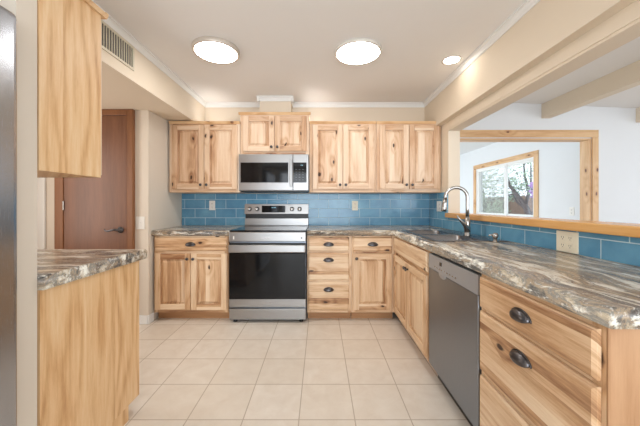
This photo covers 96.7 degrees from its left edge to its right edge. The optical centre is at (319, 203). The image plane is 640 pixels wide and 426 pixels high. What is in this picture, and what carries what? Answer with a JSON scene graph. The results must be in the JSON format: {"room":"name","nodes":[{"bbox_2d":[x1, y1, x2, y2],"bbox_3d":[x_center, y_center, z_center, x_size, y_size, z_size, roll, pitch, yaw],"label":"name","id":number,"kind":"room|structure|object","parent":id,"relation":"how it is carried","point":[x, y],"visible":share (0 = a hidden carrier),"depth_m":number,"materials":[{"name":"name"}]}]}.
{"room":"kitchen","nodes":[
{"label":"kitchen","id":0,"kind":"room"},
{"bbox_2d":[0,0,36,425],"bbox_3d":[-2.045,-0.027,1.010,2.010,2.404,0.072,0,0,0],"label":"wall","id":1,"kind":"structure","parent":0,"point":[25,11],"depth_m":1.01,"materials":[{"name":"beige paint"}]},
{"bbox_2d":[37,0,108,177],"bbox_3d":[-1.658,-0.522,1.222,1.264,0.795,0.345,0,0,0],"label":"upper cabinet","id":2,"kind":"object","parent":1,"relation":"attached to","point":[69,32],"visible":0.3,"depth_m":1.18,"materials":[{"name":"brown wood"}]},
{"bbox_2d":[46,110,181,319],"bbox_3d":[-2.442,0.128,3.130,1.517,2.094,0.679,0,0,0],"label":"wall","id":3,"kind":"structure","parent":0,"point":[161,208],"depth_m":2.82,"materials":[{"name":"beige paint"}]},
{"bbox_2d":[37,178,45,248],"bbox_3d":[-2.743,0.150,2.780,0.115,2.050,0.019,0,0,0],"label":"trim","id":4,"kind":"structure","parent":3,"relation":"attached to","point":[41,182],"depth_m":2.77,"materials":[{"name":"white paint"}]},
{"bbox_2d":[54,109,134,248],"bbox_3d":[-2.191,0.129,2.744,0.761,2.093,0.089,0,0,0],"label":"door","id":5,"kind":"structure","parent":3,"relation":"in","point":[90,213],"depth_m":2.76,"materials":[{"name":"brown wood"}]},
{"bbox_2d":[136,217,144,228],"bbox_3d":[-1.760,0.185,2.781,0.082,0.125,0.017,0,0,0],"label":"light switch","id":6,"kind":"object","parent":3,"relation":"attached to","point":[140,221],"visible":1,"depth_m":2.78,"materials":[{"name":"white plastic"}]},
{"bbox_2d":[139,315,147,323],"bbox_3d":[-1.746,1.133,2.782,0.124,0.085,0.014,0,0,0],"label":"baseboard","id":7,"kind":"structure","parent":3,"relation":"attached to","point":[143,319],"depth_m":2.77,"materials":[{"name":"white paint"}]},
{"bbox_2d":[148,313,153,323],"bbox_3d":[-1.675,1.133,2.818,0.014,0.085,0.084,0,0,0],"label":"baseboard","id":8,"kind":"structure","parent":3,"relation":"attached to","point":[151,316],"depth_m":2.81,"materials":[{"name":"white paint"}]},
{"bbox_2d":[102,48,204,120],"bbox_3d":[-2.300,-1.075,2.263,1.800,0.309,2.413,0,0,0],"label":"wall","id":9,"kind":"structure","parent":0,"point":[147,87],"depth_m":2.47,"materials":[{"name":"beige paint"}]},
{"bbox_2d":[101,19,133,70],"bbox_3d":[-1.395,-1.087,1.955,0.008,0.180,0.360,0,0,0],"label":"air vent","id":10,"kind":"object","parent":9,"relation":"in","point":[113,43],"visible":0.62,"depth_m":1.96,"materials":[{"name":"metal"}]},
{"bbox_2d":[92,0,206,106],"bbox_3d":[-1.383,-1.203,2.264,0.032,0.052,2.409,0,0,0],"label":"trim","id":11,"kind":"structure","parent":9,"relation":"attached to","point":[110,21],"depth_m":2.30,"materials":[{"name":"white paint"}]},
{"bbox_2d":[260,101,292,111],"bbox_3d":[-0.512,-1.122,3.365,0.355,0.214,0.207,0,0,0],"label":"wall","id":12,"kind":"structure","parent":0,"point":[265,106],"depth_m":3.26,"materials":[{"name":"beige paint"}]},
{"bbox_2d":[256,96,293,100],"bbox_3d":[-0.512,-1.203,3.245,0.419,0.052,0.032,0,0,0],"label":"trim","id":13,"kind":"structure","parent":12,"relation":"attached to","point":[262,98],"depth_m":3.25,"materials":[{"name":"white paint"}]},
{"bbox_2d":[124,312,470,425],"bbox_3d":[1.500,1.225,3.000,9.400,0.100,12.400,0,0,0],"label":"floor","id":14,"kind":"structure","parent":0,"point":[193,371],"depth_m":1.95,"materials":[{"name":"beige tile"}]},
{"bbox_2d":[0,5,16,425],"bbox_3d":[-1.314,0.275,0.472,0.796,1.800,0.905,0,0,0],"label":"refrigerator","id":15,"kind":"object","parent":14,"relation":"on","point":[8,20],"visible":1,"depth_m":0.89,"materials":[{"name":"silver metal"}]},
{"bbox_2d":[37,261,138,425],"bbox_3d":[-1.663,0.747,1.365,1.254,0.856,0.627,0,0,0],"label":"base cabinet","id":16,"kind":"object","parent":14,"relation":"on","point":[88,327],"visible":0.55,"depth_m":1.28,"materials":[{"name":"brown wood"}]},
{"bbox_2d":[37,249,146,289],"bbox_3d":[-1.659,0.290,1.361,1.282,0.055,0.627,0,0,0],"label":"countertop","id":17,"kind":"structure","parent":16,"relation":"on","point":[55,267],"depth_m":1.33,"materials":[{"name":"stone"}]},
{"bbox_2d":[154,236,229,317],"bbox_3d":[-1.292,0.747,3.135,0.745,0.856,0.649,0,0,0],"label":"base cabinet","id":18,"kind":"object","parent":14,"relation":"on","point":[191,273],"visible":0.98,"depth_m":2.84,"materials":[{"name":"brown wood"}]},
{"bbox_2d":[151,226,242,235],"bbox_3d":[-1.292,0.290,3.148,0.774,0.055,0.636,0,0,0],"label":"countertop","id":19,"kind":"structure","parent":18,"relation":"on","point":[178,230],"depth_m":2.83,"materials":[{"name":"stone"}]},
{"bbox_2d":[228,204,308,321],"bbox_3d":[-0.518,0.587,3.110,0.760,1.176,0.694,0,0,0],"label":"range","id":20,"kind":"object","parent":14,"relation":"on","point":[268,254],"visible":0.99,"depth_m":2.80,"materials":[{"name":"silver metal"}]},
{"bbox_2d":[230,226,307,231],"bbox_3d":[-0.518,0.268,3.110,0.760,0.014,0.581,0,0,0],"label":"cooktop","id":21,"kind":"object","parent":20,"relation":"in","point":[245,228],"depth_m":2.91,"materials":[{"name":"black glass"}]},
{"bbox_2d":[307,236,351,317],"bbox_3d":[0.095,0.747,3.136,0.445,0.856,0.647,0,0,0],"label":"base cabinet","id":22,"kind":"object","parent":14,"relation":"on","point":[329,258],"visible":0.99,"depth_m":2.84,"materials":[{"name":"brown wood"}]},
{"bbox_2d":[351,236,393,317],"bbox_3d":[0.534,0.747,3.135,0.430,0.856,0.649,0,0,0],"label":"base cabinet","id":23,"kind":"object","parent":14,"relation":"on","point":[372,256],"visible":0.98,"depth_m":2.84,"materials":[{"name":"brown wood"}]},
{"bbox_2d":[394,236,432,362],"bbox_3d":[1.013,0.747,2.402,0.624,0.856,0.912,0,0,0],"label":"base cabinet","id":24,"kind":"object","parent":14,"relation":"on","point":[411,261],"visible":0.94,"depth_m":2.24,"materials":[{"name":"brown wood"}]},
{"bbox_2d":[307,226,639,328],"bbox_3d":[0.603,0.290,2.094,1.467,0.055,2.744,0,0,0],"label":"countertop","id":25,"kind":"structure","parent":24,"relation":"on","point":[606,293],"depth_m":1.12,"materials":[{"name":"stone"}]},
{"bbox_2d":[401,230,505,240],"bbox_3d":[1.058,0.354,2.400,0.515,0.195,0.820,0,0,0],"label":"sink","id":26,"kind":"object","parent":25,"relation":"in","point":[434,235],"visible":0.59,"depth_m":2.37,"materials":[{"name":"silver metal"}]},
{"bbox_2d":[441,186,471,235],"bbox_3d":[1.107,0.054,2.305,0.226,0.405,0.100,0,0,17],"label":"faucet","id":27,"kind":"object","parent":25,"relation":"on","point":[467,226],"visible":1,"depth_m":2.29,"materials":[{"name":"silver metal"}]},
{"bbox_2d":[488,233,498,242],"bbox_3d":[1.192,0.231,1.955,0.067,0.064,0.039,0,0,0],"label":"soap dispenser","id":28,"kind":"object","parent":25,"relation":"on","point":[495,236],"visible":1,"depth_m":1.94,"materials":[{"name":"silver metal"}]},
{"bbox_2d":[428,253,481,425],"bbox_3d":[1.023,0.750,1.630,0.575,0.850,0.602,0,0,0],"label":"dishwasher","id":29,"kind":"object","parent":14,"relation":"on","point":[454,288],"visible":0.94,"depth_m":1.54,"materials":[{"name":"silver metal"}]},
{"bbox_2d":[480,274,639,425],"bbox_3d":[1.014,0.747,1.030,0.622,0.856,0.580,0,0,0],"label":"base cabinet","id":30,"kind":"object","parent":14,"relation":"on","point":[543,363],"visible":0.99,"depth_m":0.91,"materials":[{"name":"brown wood"}]},
{"bbox_2d":[94,0,525,101],"bbox_3d":[-0.270,-1.280,0.200,3.460,0.100,6.800,0,0,0],"label":"ceiling","id":31,"kind":"structure","parent":0,"point":[286,47],"depth_m":2.13,"materials":[{"name":"paint"}]},
{"bbox_2d":[192,36,239,63],"bbox_3d":[-0.822,-1.210,2.255,0.356,0.040,0.356,0,0,0],"label":"recessed light","id":32,"kind":"object","parent":31,"relation":"in","point":[212,49],"visible":1,"depth_m":2.21,"materials":[{"name":"white plastic"}]},
{"bbox_2d":[195,42,236,62],"bbox_3d":[-0.822,-1.194,2.255,0.316,0.010,0.316,0,0,0],"label":"diffuser","id":33,"kind":"object","parent":32,"relation":"attached to","point":[213,52],"depth_m":2.23,"materials":[{"name":"white plastic"}]},
{"bbox_2d":[335,38,381,64],"bbox_3d":[0.306,-1.216,2.290,0.376,0.028,0.376,0,0,0],"label":"recessed light","id":34,"kind":"object","parent":31,"relation":"in","point":[356,51],"visible":1,"depth_m":2.25,"materials":[{"name":"white plastic"}]},
{"bbox_2d":[442,55,461,64],"bbox_3d":[1.125,-1.227,2.430,0.160,0.005,0.160,0,0,0],"label":"recessed light","id":35,"kind":"object","parent":31,"relation":"in","point":[454,59],"visible":1,"depth_m":2.43,"materials":[{"name":"white plastic"}]},
{"bbox_2d":[182,103,639,253],"bbox_3d":[1.500,-0.075,3.538,9.400,2.500,0.137,0,0,0],"label":"wall","id":36,"kind":"structure","parent":0,"point":[619,132],"depth_m":3.47,"materials":[{"name":"white paint"}]},
{"bbox_2d":[169,121,246,193],"bbox_3d":[-1.273,-0.519,3.280,0.778,0.782,0.377,0,0,0],"label":"upper cabinet","id":37,"kind":"object","parent":36,"relation":"attached to","point":[203,155],"visible":1,"depth_m":3.12,"materials":[{"name":"brown wood"}]},
{"bbox_2d":[206,102,259,106],"bbox_3d":[-1.046,-1.203,3.453,0.707,0.052,0.032,0,0,0],"label":"trim","id":38,"kind":"structure","parent":36,"relation":"attached to","point":[209,104],"depth_m":3.46,"materials":[{"name":"white paint"}]},
{"bbox_2d":[238,112,310,153],"bbox_3d":[-0.499,-0.776,3.280,0.795,0.467,0.377,0,0,0],"label":"upper cabinet","id":39,"kind":"object","parent":36,"relation":"attached to","point":[260,132],"visible":0.98,"depth_m":3.12,"materials":[{"name":"brown wood"}]},
{"bbox_2d":[239,154,308,192],"bbox_3d":[-0.501,-0.335,3.248,0.757,0.408,0.439,0,0,0],"label":"microwave","id":40,"kind":"object","parent":39,"relation":"attached to","point":[258,173],"visible":0.99,"depth_m":3.07,"materials":[{"name":"silver metal"}]},
{"bbox_2d":[182,194,428,224],"bbox_3d":[-0.175,0.068,3.465,3.011,0.386,0.009,0,0,0],"label":"backsplash","id":41,"kind":"structure","parent":36,"relation":"attached to","point":[324,209],"depth_m":3.46,"materials":[{"name":"blue tile"}]},
{"bbox_2d":[209,201,214,209],"bbox_3d":[-1.310,0.017,3.455,0.072,0.116,0.009,0,0,0],"label":"wall outlet","id":42,"kind":"object","parent":41,"relation":"attached to","point":[211,203],"visible":1,"depth_m":3.45,"materials":[{"name":"white plastic"}]},
{"bbox_2d":[352,201,357,209],"bbox_3d":[0.425,0.020,3.455,0.072,0.116,0.009,0,0,0],"label":"wall outlet","id":43,"kind":"object","parent":41,"relation":"attached to","point":[354,203],"visible":1,"depth_m":3.45,"materials":[{"name":"beige plastic"}]},
{"bbox_2d":[309,121,375,193],"bbox_3d":[0.251,-0.519,3.280,0.734,0.782,0.377,0,0,0],"label":"upper cabinet","id":44,"kind":"object","parent":36,"relation":"attached to","point":[342,154],"visible":1,"depth_m":3.12,"materials":[{"name":"brown wood"}]},
{"bbox_2d":[293,102,423,106],"bbox_3d":[0.470,-1.203,3.453,1.607,0.052,0.032,0,0,0],"label":"trim","id":45,"kind":"structure","parent":36,"relation":"attached to","point":[297,104],"depth_m":3.46,"materials":[{"name":"white paint"}]},
{"bbox_2d":[371,121,440,193],"bbox_3d":[0.978,-0.519,3.280,0.712,0.782,0.377,0,0,0],"label":"upper cabinet","id":46,"kind":"object","parent":36,"relation":"attached to","point":[408,153],"visible":0.98,"depth_m":3.12,"materials":[{"name":"brown wood"}]},
{"bbox_2d":[460,130,598,220],"bbox_3d":[2.458,0.138,3.530,1.855,2.075,0.155,0,0,0],"label":"trim","id":47,"kind":"structure","parent":36,"relation":"attached to","point":[584,137],"depth_m":3.46,"materials":[{"name":"brown wood"}]},
{"bbox_2d":[460,142,496,154],"bbox_3d":[1.910,-1.232,6.304,3.020,0.085,5.392,0,0,0],"label":"ceiling","id":48,"kind":"structure","parent":0,"point":[465,147],"depth_m":5.79,"materials":[{"name":"white paint"}]},
{"bbox_2d":[460,142,579,219],"bbox_3d":[3.490,-0.007,6.304,0.140,2.364,5.392,0,0,0],"label":"wall","id":49,"kind":"structure","parent":0,"point":[559,162],"depth_m":4.26,"materials":[{"name":"white paint"}]},
{"bbox_2d":[473,150,538,216],"bbox_3d":[3.456,-0.255,5.380,0.108,1.180,1.870,0,0,0],"label":"window","id":50,"kind":"structure","parent":49,"relation":"in","point":[477,169],"depth_m":5.26,"materials":[{"name":"brown wood"}]},
{"bbox_2d":[569,207,573,215],"bbox_3d":[3.415,0.100,3.860,0.009,0.116,0.072,0,0,0],"label":"wall outlet","id":51,"kind":"object","parent":49,"relation":"attached to","point":[571,209],"visible":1,"depth_m":3.86,"materials":[{"name":"white plastic"}]},
{"bbox_2d":[425,0,635,125],"bbox_3d":[1.307,-1.046,0.184,0.064,0.367,6.569,0,0,0],"label":"wall","id":52,"kind":"structure","parent":0,"point":[549,26],"depth_m":1.80,"materials":[{"name":"beige paint"}]},
{"bbox_2d":[423,0,539,106],"bbox_3d":[1.258,-1.203,0.234,0.032,0.052,6.469,0,0,0],"label":"trim","id":53,"kind":"structure","parent":52,"relation":"attached to","point":[527,5],"depth_m":2.13,"materials":[{"name":"white paint"}]},
{"bbox_2d":[448,0,639,130],"bbox_3d":[1.397,-0.997,-0.067,0.126,0.464,6.067,0,0,0],"label":"wall","id":54,"kind":"structure","parent":0,"point":[623,27],"depth_m":1.58,"materials":[{"name":"beige paint"}]},
{"bbox_2d":[430,122,459,228],"bbox_3d":[1.400,-0.027,3.219,0.120,2.404,0.501,0,0,0],"label":"wall","id":55,"kind":"structure","parent":54,"relation":"attached to","point":[450,140],"depth_m":2.97,"materials":[{"name":"beige paint"}]},
{"bbox_2d":[514,37,639,107],"bbox_3d":[3.830,-1.244,0.185,4.740,0.361,6.570,0,0,0],"label":"ceiling","id":56,"kind":"structure","parent":0,"point":[628,53],"depth_m":2.85,"materials":[{"name":"paint"}]},
{"bbox_2d":[541,60,639,117],"bbox_3d":[2.750,-1.130,0.234,0.100,0.174,6.468,0,0,0],"label":"ceiling beam","id":57,"kind":"structure","parent":56,"relation":"attached to","point":[627,77],"depth_m":2.80,"materials":[{"name":"beige paint"}]},
{"bbox_2d":[636,107,639,122],"bbox_3d":[3.900,-1.079,0.234,0.100,0.174,6.468,0,0,0],"label":"ceiling beam","id":58,"kind":"structure","parent":56,"relation":"attached to","point":[637,109],"depth_m":3.45,"materials":[{"name":"beige paint"}]},
{"bbox_3d":[1.400,0.658,1.833,0.120,1.034,2.267,0,0,0],"label":"wall","id":59,"kind":"structure","parent":0,"visible":0},
{"bbox_2d":[429,192,639,266],"bbox_3d":[1.335,0.068,2.100,0.008,0.386,2.720,0,0,0],"label":"backsplash","id":60,"kind":"structure","parent":59,"relation":"attached to","point":[620,249],"depth_m":1.69,"materials":[{"name":"blue tile"}]},
{"bbox_2d":[437,201,441,211],"bbox_3d":[1.322,0.025,3.170,0.017,0.116,0.118,0,0,0],"label":"wall outlet","id":61,"kind":"object","parent":60,"relation":"attached to","point":[439,203],"visible":1,"depth_m":3.15,"materials":[{"name":"white plastic"}]},
{"bbox_2d":[556,230,578,253],"bbox_3d":[1.326,0.203,1.528,0.009,0.112,0.134,0,0,0],"label":"wall outlet","id":62,"kind":"object","parent":60,"relation":"attached to","point":[566,241],"visible":1,"depth_m":1.52,"materials":[{"name":"beige plastic"}]},
{"bbox_2d":[567,235,572,240],"bbox_3d":[1.323,0.182,1.505,0.002,0.028,0.032,0,0,0],"label":"socket","id":63,"kind":"object","parent":62,"relation":"attached to","point":[569,237],"depth_m":1.51,"materials":[{"name":"beige plastic"}]},
{"bbox_2d":[567,243,572,248],"bbox_3d":[1.323,0.224,1.505,0.002,0.028,0.032,0,0,0],"label":"socket","id":64,"kind":"object","parent":62,"relation":"attached to","point":[569,245],"depth_m":1.51,"materials":[{"name":"beige plastic"}]},
{"bbox_2d":[445,213,639,237],"bbox_3d":[1.400,0.116,1.833,0.200,0.047,2.266,0,0,0],"label":"trim","id":65,"kind":"structure","parent":59,"relation":"on","point":[599,227],"depth_m":1.53,"materials":[{"name":"brown wood"}]},
{"label":"outside","id":66,"kind":"structure","parent":0,"visible":0},
{"bbox_3d":[21.850,1.450,28.500,36.300,0.150,63.000,0,0,0],"label":"yard","id":67,"kind":"structure","parent":66,"visible":0},
{"bbox_2d":[483,169,519,213],"bbox_3d":[8.748,-0.511,15.278,1.945,3.798,3.584,0,0,-17],"label":"tree","id":68,"kind":"object","parent":67,"relation":"on","point":[485,208],"visible":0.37,"depth_m":14.56,"materials":[{"name":"green plant"}]},
{"bbox_2d":[486,195,532,214],"bbox_3d":[9.660,0.475,15.000,0.120,1.800,14.000,0,0,0],"label":"fence","id":69,"kind":"object","parent":67,"relation":"on","point":[514,207],"visible":0.14,"depth_m":14.19,"materials":[{"name":"beige wood"}]},
{"bbox_2d":[502,162,532,214],"bbox_3d":[8.487,-0.485,11.606,1.258,3.776,2.611,0,0,0],"label":"tree","id":70,"kind":"object","parent":67,"relation":"on","point":[515,195],"visible":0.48,"depth_m":11.79,"materials":[{"name":"green plant"}]},
{"bbox_2d":[528,182,532,197],"bbox_3d":[7.585,0.234,9.848,0.553,2.289,0.704,0,0,0],"label":"shrub","id":71,"kind":"object","parent":67,"relation":"on","point":[531,183],"visible":0.05,"depth_m":10.05,"materials":[{"name":"purple plant"}]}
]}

